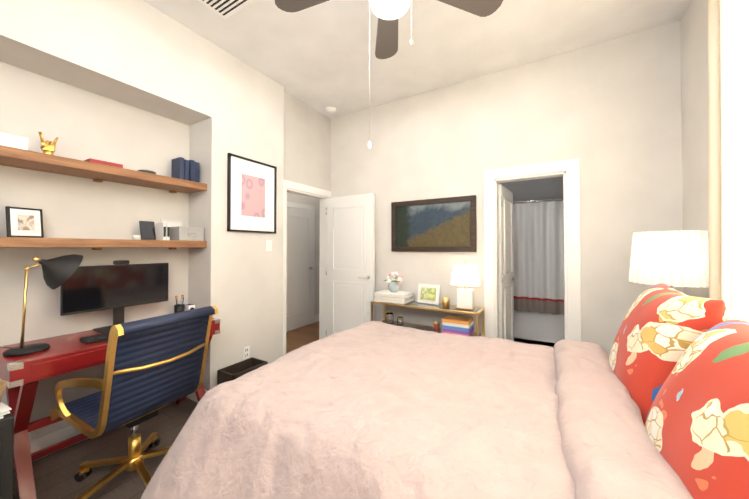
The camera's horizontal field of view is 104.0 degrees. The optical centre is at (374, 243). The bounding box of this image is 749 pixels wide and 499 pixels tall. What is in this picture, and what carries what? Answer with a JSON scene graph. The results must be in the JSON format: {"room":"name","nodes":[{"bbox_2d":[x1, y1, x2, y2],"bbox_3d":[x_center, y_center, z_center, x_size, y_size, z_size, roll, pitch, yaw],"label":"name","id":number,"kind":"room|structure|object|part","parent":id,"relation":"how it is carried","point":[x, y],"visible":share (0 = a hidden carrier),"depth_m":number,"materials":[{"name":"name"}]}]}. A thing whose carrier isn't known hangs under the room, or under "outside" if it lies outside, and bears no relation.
{"room":"bedroom","nodes":[
{"label":"bedroom","id":0,"kind":"room"},
{"bbox_2d":[0,0,283,440],"bbox_3d":[-1.996,-0.179,2.035,0.510,3.150,3.050,0,-1,30],"label":"wall","id":1,"kind":"structure","parent":0,"point":[136,85],"depth_m":2.23,"materials":[{"name":"paint"}]},
{"bbox_2d":[29,403,171,461],"bbox_3d":[-2.221,1.328,1.826,0.015,0.130,1.996,0,-1,30],"label":"baseboard","id":2,"kind":"structure","parent":1,"relation":"attached to","point":[45,441],"depth_m":1.95,"materials":[{"name":"white"}]},
{"bbox_2d":[0,237,206,249],"bbox_3d":[-2.097,0.004,1.771,0.299,0.075,1.994,0,-1,30],"label":"shelf","id":3,"kind":"object","parent":1,"relation":"attached to","point":[25,242],"visible":1,"depth_m":1.92,"materials":[{"name":"brown wood"}]},
{"bbox_2d":[5,206,43,237],"bbox_3d":[-2.150,-0.122,1.794,0.069,0.192,0.150,0,-1,18],"label":"frame","id":4,"kind":"object","parent":3,"relation":"on","point":[24,222],"visible":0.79,"depth_m":1.78,"materials":[{"name":"black"}]},
{"bbox_2d":[132,235,140,239],"bbox_3d":[-1.802,-0.046,2.216,0.048,0.035,0.048,0,-1,30],"label":"cup","id":5,"kind":"object","parent":3,"relation":"on","point":[136,237],"visible":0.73,"depth_m":2.20,"materials":[{"name":"white ceramic"}]},
{"bbox_2d":[139,221,169,239],"bbox_3d":[-1.766,-0.102,2.346,0.130,0.152,0.169,0,-1,30],"label":"books","id":6,"kind":"object","parent":3,"relation":"on","point":[149,230],"visible":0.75,"depth_m":2.35,"materials":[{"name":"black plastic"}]},
{"bbox_2d":[161,219,182,226],"bbox_3d":[-1.776,-0.115,2.572,0.038,0.185,0.170,0,-1,30],"label":"frame","id":7,"kind":"object","parent":3,"relation":"on","point":[174,223],"visible":0.36,"depth_m":2.58,"materials":[{"name":"white"}]},
{"bbox_2d":[170,226,203,240],"bbox_3d":[-1.603,-0.081,2.505,0.156,0.114,0.206,0,-1,30],"label":"box","id":8,"kind":"object","parent":3,"relation":"on","point":[187,233],"visible":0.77,"depth_m":2.44,"materials":[{"name":"white cardboard"}]},
{"bbox_2d":[0,145,206,193],"bbox_3d":[-2.097,-0.495,1.778,0.299,0.075,1.994,0,-1,30],"label":"shelf","id":9,"kind":"object","parent":1,"relation":"attached to","point":[30,160],"visible":1,"depth_m":1.96,"materials":[{"name":"brown wood"}]},
{"bbox_2d":[0,132,28,149],"bbox_3d":[-2.165,-0.580,1.665,0.146,0.089,0.236,0,-1,30],"label":"decor","id":10,"kind":"object","parent":9,"relation":"on","point":[13,141],"visible":0.67,"depth_m":1.68,"materials":[{"name":"white"}]},
{"bbox_2d":[38,132,58,154],"bbox_3d":[-2.057,-0.613,1.847,0.061,0.160,0.089,0,-1,30],"label":"decor","id":11,"kind":"object","parent":9,"relation":"on","point":[47,147],"visible":0.83,"depth_m":1.83,"materials":[{"name":"gold metal"}]},
{"bbox_2d":[84,158,122,167],"bbox_3d":[-1.920,-0.551,2.071,0.130,0.041,0.180,0,-1,30],"label":"books","id":12,"kind":"object","parent":9,"relation":"on","point":[104,162],"visible":0.25,"depth_m":2.03,"materials":[{"name":"red paper"}]},
{"bbox_2d":[138,170,155,173],"bbox_3d":[-1.790,-0.547,2.302,0.120,0.040,0.120,0,-1,30],"label":"bowl","id":13,"kind":"object","parent":9,"relation":"on","point":[149,171],"visible":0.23,"depth_m":2.26,"materials":[{"name":"grey ceramic"}]},
{"bbox_2d":[171,157,199,181],"bbox_3d":[-1.645,-0.623,2.549,0.140,0.199,0.161,0,-1,30],"label":"books","id":14,"kind":"object","parent":9,"relation":"on","point":[185,169],"visible":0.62,"depth_m":2.50,"materials":[{"name":"blue paper"}]},
{"bbox_2d":[186,392,197,402],"bbox_3d":[-1.570,1.338,2.593,0.300,0.130,0.015,0,-1,30],"label":"baseboard","id":15,"kind":"structure","parent":1,"relation":"attached to","point":[192,396],"depth_m":2.61,"materials":[{"name":"white wood"}]},
{"bbox_2d":[243,346,249,359],"bbox_3d":[-1.230,1.048,2.812,0.006,0.115,0.070,0,-1,30],"label":"electrical outlet plate","id":16,"kind":"object","parent":1,"relation":"attached to","point":[246,352],"visible":1,"depth_m":2.81,"materials":[{"name":"white plastic"}]},
{"bbox_2d":[227,153,276,233],"bbox_3d":[-1.189,-0.463,2.881,0.025,0.710,0.540,0,-1,30],"label":"framed art print","id":17,"kind":"object","parent":1,"relation":"attached to","point":[251,193],"visible":0.9,"depth_m":2.85,"materials":[{"name":"black"}]},
{"bbox_2d":[265,240,271,250],"bbox_3d":[-1.101,0.021,3.044,0.009,0.115,0.080,0,-1,30],"label":"switch plate","id":18,"kind":"object","parent":1,"relation":"attached to","point":[268,245],"visible":1,"depth_m":3.04,"materials":[{"name":"white plastic"}]},
{"bbox_2d":[13,321,318,498],"bbox_3d":[-0.170,1.451,2.466,4.880,0.101,5.920,0,-1,30],"label":"floor","id":19,"kind":"structure","parent":0,"point":[54,473],"depth_m":1.91,"materials":[{"name":"brown wood"}]},
{"bbox_2d":[0,413,13,498],"bbox_3d":[-1.826,1.052,1.092,0.463,0.658,0.545,0,-1,30],"label":"base cabinet","id":20,"kind":"object","parent":19,"relation":"on","point":[6,450],"visible":0.96,"depth_m":1.21,"materials":[{"name":"black"}]},
{"bbox_2d":[0,402,11,418],"bbox_3d":[-1.770,0.711,1.165,0.358,0.024,0.367,0,-1,30],"label":"papers","id":21,"kind":"object","parent":20,"relation":"on","point":[4,409],"visible":1,"depth_m":1.24,"materials":[{"name":"white paper"}]},
{"bbox_2d":[0,380,6,402],"bbox_3d":[-1.658,0.650,1.199,0.190,0.095,0.190,0,-1,30],"label":"basket","id":22,"kind":"object","parent":21,"relation":"on","point":[3,383],"visible":1,"depth_m":1.25,"materials":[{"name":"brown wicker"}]},
{"bbox_2d":[0,318,219,498],"bbox_3d":[-1.763,1.012,2.062,0.519,0.786,1.103,0,-1,30],"label":"desk","id":23,"kind":"object","parent":19,"relation":"on","point":[23,375],"visible":0.4,"depth_m":1.63,"materials":[{"name":"red paint"}]},
{"bbox_2d":[2,254,82,356],"bbox_3d":[-1.950,0.340,1.732,0.240,0.549,0.312,0,-1,30],"label":"desk lamp","id":24,"kind":"object","parent":23,"relation":"on","point":[59,271],"visible":1,"depth_m":1.72,"materials":[{"name":"black metal"}]},
{"bbox_2d":[80,332,108,343],"bbox_3d":[-1.710,0.607,1.979,0.130,0.022,0.380,0,-1,30],"label":"keyboard","id":25,"kind":"object","parent":23,"relation":"on","point":[96,338],"visible":0.29,"depth_m":1.84,"materials":[{"name":"black plastic"}]},
{"bbox_2d":[60,263,168,333],"bbox_3d":[-1.864,0.388,2.153,0.190,0.465,0.620,0,-1,30],"label":"monitor","id":26,"kind":"object","parent":23,"relation":"on","point":[117,289],"visible":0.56,"depth_m":2.11,"materials":[{"name":"black plastic"}]},
{"bbox_2d":[113,260,129,264],"bbox_3d":[-1.867,0.140,2.158,0.044,0.030,0.090,0,-1,30],"label":"webcam","id":27,"kind":"object","parent":26,"relation":"attached to","point":[119,262],"visible":1,"depth_m":2.14,"materials":[{"name":"black plastic"}]},
{"bbox_2d":[174,295,184,312],"bbox_3d":[-1.672,0.534,2.508,0.076,0.183,0.075,0,-1,30],"label":"pencil cup","id":28,"kind":"object","parent":23,"relation":"on","point":[180,307],"visible":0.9,"depth_m":2.49,"materials":[{"name":"black metal"}]},
{"bbox_2d":[185,304,194,310],"bbox_3d":[-1.631,0.582,2.585,0.072,0.088,0.055,0,-1,30],"label":"cube","id":29,"kind":"object","parent":23,"relation":"on","point":[189,306],"visible":0.52,"depth_m":2.56,"materials":[{"name":"white plastic"}]},
{"bbox_2d":[50,305,217,498],"bbox_3d":[-1.396,0.889,1.717,0.732,1.003,0.634,0,-1,30],"label":"chair","id":30,"kind":"object","parent":19,"relation":"on","point":[153,365],"visible":0.98,"depth_m":1.59,"materials":[{"name":"blue leather"}]},
{"bbox_2d":[217,357,267,384],"bbox_3d":[-1.183,1.253,2.640,0.220,0.298,0.350,0,-1,30],"label":"crate","id":31,"kind":"object","parent":19,"relation":"on","point":[233,371],"visible":0.23,"depth_m":2.64,"materials":[{"name":"black wicker"}]},
{"bbox_2d":[371,301,484,336],"bbox_3d":[0.536,1.030,3.121,1.160,0.760,0.315,0,-1,30],"label":"console","id":32,"kind":"object","parent":19,"relation":"on","point":[476,311],"visible":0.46,"depth_m":3.03,"materials":[{"name":"gold metal"}]},
{"bbox_2d":[386,310,392,324],"bbox_3d":[0.170,0.839,3.330,0.088,0.145,0.088,0,-1,18],"label":"jar","id":33,"kind":"object","parent":32,"relation":"in","point":[389,316],"depth_m":3.29,"materials":[{"name":"clear glass"}]},
{"bbox_2d":[374,290,414,303],"bbox_3d":[0.224,0.601,3.311,0.385,0.100,0.262,0,-1,30],"label":"towels","id":34,"kind":"object","parent":32,"relation":"on","point":[398,297],"visible":1,"depth_m":3.22,"materials":[{"name":"white fabric"}]},
{"bbox_2d":[384,271,402,291],"bbox_3d":[0.221,0.432,3.317,0.228,0.233,0.184,0,-1,30],"label":"vase","id":35,"kind":"object","parent":34,"relation":"on","point":[394,281],"visible":1,"depth_m":3.27,"materials":[{"name":"grey"}]},
{"bbox_2d":[397,315,402,324],"bbox_3d":[0.289,0.858,3.294,0.069,0.105,0.069,0,-1,18],"label":"jar","id":36,"kind":"object","parent":32,"relation":"in","point":[399,319],"depth_m":3.27,"materials":[{"name":"clear glass"}]},
{"bbox_2d":[417,284,439,304],"bbox_3d":[0.594,0.546,3.180,0.250,0.204,0.081,-1,-1,36],"label":"framed picture","id":37,"kind":"object","parent":32,"relation":"on","point":[428,294],"visible":1,"depth_m":3.15,"materials":[{"name":"white"}]},
{"bbox_2d":[433,321,439,330],"bbox_3d":[0.644,0.858,3.051,0.068,0.100,0.066,0,-1,30],"label":"candle","id":38,"kind":"object","parent":32,"relation":"in","point":[436,326],"visible":1,"depth_m":3.02,"materials":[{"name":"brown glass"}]},
{"bbox_2d":[442,297,449,307],"bbox_3d":[0.724,0.597,2.973,0.076,0.100,0.075,0,-1,30],"label":"candle","id":39,"kind":"object","parent":32,"relation":"on","point":[445,302],"visible":1,"depth_m":2.94,"materials":[{"name":"gold metal"}]},
{"bbox_2d":[442,315,473,336],"bbox_3d":[0.839,0.829,2.942,0.266,0.154,0.210,0,-1,30],"label":"books","id":40,"kind":"object","parent":32,"relation":"in","point":[457,325],"visible":0.96,"depth_m":2.87,"materials":[{"name":"multicoloured paper"}]},
{"bbox_2d":[451,261,479,309],"bbox_3d":[0.909,0.408,2.924,0.264,0.475,0.180,0,-1,30],"label":"table lamp","id":41,"kind":"object","parent":32,"relation":"on","point":[465,275],"visible":1,"depth_m":2.86,"materials":[{"name":"white ceramic"}]},
{"bbox_3d":[0.909,0.314,2.926,0.264,0.195,0.180,0,-1,30],"label":"lamp shade","id":42,"kind":"part","parent":41,"relation":"part of","materials":[{"name":"fabric"}]},
{"bbox_2d":[141,282,748,498],"bbox_3d":[0.334,0.807,1.587,2.581,1.165,2.027,0,-1,30],"label":"bed","id":43,"kind":"object","parent":19,"relation":"on","point":[654,404],"visible":1,"depth_m":1.15,"materials":[{"name":"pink fabric"}]},
{"bbox_2d":[141,321,575,498],"bbox_3d":[0.184,1.019,1.670,2.255,0.641,2.040,0,-1,30],"label":"duvet","id":44,"kind":"object","parent":43,"relation":"on","point":[372,409],"depth_m":1.23,"materials":[{"name":"fabric"}]},
{"bbox_3d":[1.901,1.044,1.933,0.453,0.700,0.430,0,-1,30],"label":"nightstand","id":45,"kind":"object","parent":19,"relation":"on","visible":0},
{"bbox_2d":[629,230,708,287],"bbox_3d":[1.930,0.308,1.920,0.395,0.770,0.393,0,-1,30],"label":"lamp","id":46,"kind":"object","parent":45,"relation":"on","point":[680,258],"visible":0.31,"depth_m":1.79,"materials":[{"name":"white fabric"}]},
{"bbox_2d":[287,193,319,314],"bbox_3d":[-1.633,-0.146,4.577,0.120,3.150,3.800,0,-1,30],"label":"wall","id":47,"kind":"structure","parent":0,"point":[300,199],"depth_m":5.38,"materials":[{"name":"paint"}]},
{"bbox_2d":[286,207,312,331],"bbox_3d":[-1.298,0.413,4.893,0.099,2.018,0.802,0,-1,30],"label":"closet door leaf","id":48,"kind":"structure","parent":47,"relation":"in","point":[299,311],"depth_m":4.96,"materials":[{"name":"white wood"}]},
{"bbox_2d":[287,201,314,322],"bbox_3d":[-1.345,0.374,4.922,0.020,2.120,0.960,0,-1,30],"label":"door frame","id":49,"kind":"structure","parent":47,"relation":"attached to","point":[300,206],"depth_m":5.30,"materials":[{"name":"white wood"}]},
{"bbox_2d":[314,314,318,322],"bbox_3d":[-0.888,1.379,5.690,0.015,0.130,0.850,0,-1,30],"label":"baseboard","id":50,"kind":"structure","parent":47,"relation":"attached to","point":[316,317],"depth_m":5.37,"materials":[{"name":"white"}]},
{"bbox_2d":[284,91,330,197],"bbox_3d":[-0.888,-0.158,3.675,0.120,3.150,0.900,0,-1,30],"label":"wall","id":51,"kind":"structure","parent":0,"point":[307,145],"depth_m":3.64,"materials":[{"name":"paint"}]},
{"bbox_2d":[283,180,330,354],"bbox_3d":[-0.877,0.350,3.667,0.140,2.135,0.889,0,-1,30],"label":"door frame","id":52,"kind":"structure","parent":51,"relation":"attached to","point":[297,188],"depth_m":3.83,"materials":[{"name":"white wood"}]},
{"bbox_2d":[326,193,374,336],"bbox_3d":[-0.322,0.398,3.753,0.732,2.018,0.158,0,-1,30],"label":"door leaf","id":53,"kind":"structure","parent":51,"relation":"in","point":[350,257],"depth_m":3.72,"materials":[{"name":"white wood"}]},
{"bbox_2d":[143,0,690,118],"bbox_3d":[-0.119,-1.797,2.595,4.880,0.100,6.120,0,-1,30],"label":"ceiling","id":54,"kind":"structure","parent":0,"point":[315,57],"depth_m":2.48,"materials":[{"name":"paint"}]},
{"bbox_2d":[198,0,253,18],"bbox_3d":[-1.102,-1.748,2.047,0.340,0.012,0.340,0,-1,30],"label":"ceiling vent","id":55,"kind":"object","parent":54,"relation":"in","point":[225,9],"visible":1,"depth_m":2.15,"materials":[{"name":"white metal"}]},
{"bbox_2d":[326,106,335,112],"bbox_3d":[-0.561,-1.712,3.759,0.130,0.038,0.130,0,-1,30],"label":"smoke detector","id":56,"kind":"object","parent":54,"relation":"attached to","point":[330,109],"visible":1,"depth_m":3.72,"materials":[{"name":"white plastic"}]},
{"bbox_2d":[275,0,502,148],"bbox_3d":[0.050,-1.144,1.592,1.410,1.231,1.389,0,-1,30],"label":"ceiling fan","id":57,"kind":"object","parent":54,"relation":"hanging from","point":[388,13],"visible":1,"depth_m":1.83,"materials":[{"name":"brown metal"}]},
{"bbox_2d":[330,20,683,356],"bbox_3d":[0.923,-0.164,3.202,3.720,3.150,0.120,0,-1,30],"label":"wall","id":58,"kind":"structure","parent":0,"point":[608,113],"depth_m":2.71,"materials":[{"name":"paint"}]},
{"bbox_2d":[391,195,476,251],"bbox_3d":[0.632,-0.203,3.281,0.980,0.590,0.035,0,-1,30],"label":"framed painting","id":59,"kind":"object","parent":58,"relation":"attached to","point":[448,224],"visible":1,"depth_m":3.25,"materials":[{"name":"brown wood"}]},
{"bbox_2d":[498,184,517,340],"bbox_3d":[1.500,0.391,3.293,0.169,2.018,0.583,0,-1,30],"label":"door leaf","id":60,"kind":"structure","parent":58,"relation":"in","point":[506,276],"depth_m":3.20,"materials":[{"name":"white wood"}]},
{"bbox_2d":[484,158,580,340],"bbox_3d":[1.504,0.326,2.843,0.810,2.160,0.140,0,-1,30],"label":"door frame","id":61,"kind":"structure","parent":58,"relation":"attached to","point":[568,171],"depth_m":2.72,"materials":[{"name":"white wood"}]},
{"bbox_2d":[498,177,562,203],"bbox_3d":[1.544,-0.168,2.918,2.600,3.150,0.020,0,-1,30],"label":"wall","id":62,"kind":"structure","parent":0,"point":[539,189],"depth_m":2.87,"materials":[{"name":"paint"}]},
{"bbox_2d":[513,198,563,314],"bbox_3d":[2.142,0.161,3.931,2.358,1.519,0.060,0,-1,30],"label":"shower curtain","id":63,"kind":"object","parent":62,"relation":"attached to","point":[538,260],"visible":0.27,"depth_m":3.90,"materials":[{"name":"grey fabric"}]},
{"bbox_3d":[2.142,-0.569,3.941,2.358,0.058,0.060,0,-1,30],"label":"shower curtain rod","id":64,"kind":"part","parent":63,"relation":"part of","materials":[{"name":"silver metal"}]},
{"bbox_2d":[680,0,708,297],"bbox_3d":[1.443,-0.200,0.536,0.120,3.150,3.950,0,-1,30],"label":"wall","id":65,"kind":"structure","parent":0,"point":[694,59],"depth_m":2.07,"materials":[{"name":"paint"}]},
{"bbox_3d":[2.003,1.467,3.677,2.600,0.101,2.030,0,-1,30],"label":"floor","id":66,"kind":"structure","parent":0,"visible":0},
{"bbox_2d":[514,310,563,346],"bbox_3d":[2.309,1.033,4.204,2.340,0.780,0.560,0,-1,30],"label":"bathtub","id":67,"kind":"object","parent":66,"relation":"on","point":[538,328],"visible":0.06,"depth_m":3.95,"materials":[{"name":"white ceramic"}]},
{"bbox_3d":[1.367,-1.663,0.630,0.087,0.044,2.524,0,-1,30],"label":"curtain rod","id":68,"kind":"object","parent":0,"visible":0},
{"bbox_2d":[707,0,748,313],"bbox_3d":[1.548,-0.143,1.024,0.083,2.990,1.458,0,-1,30],"label":"window","id":69,"kind":"structure","parent":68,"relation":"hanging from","point":[728,134],"depth_m":1.50,"materials":[{"name":"glass"}]}
]}

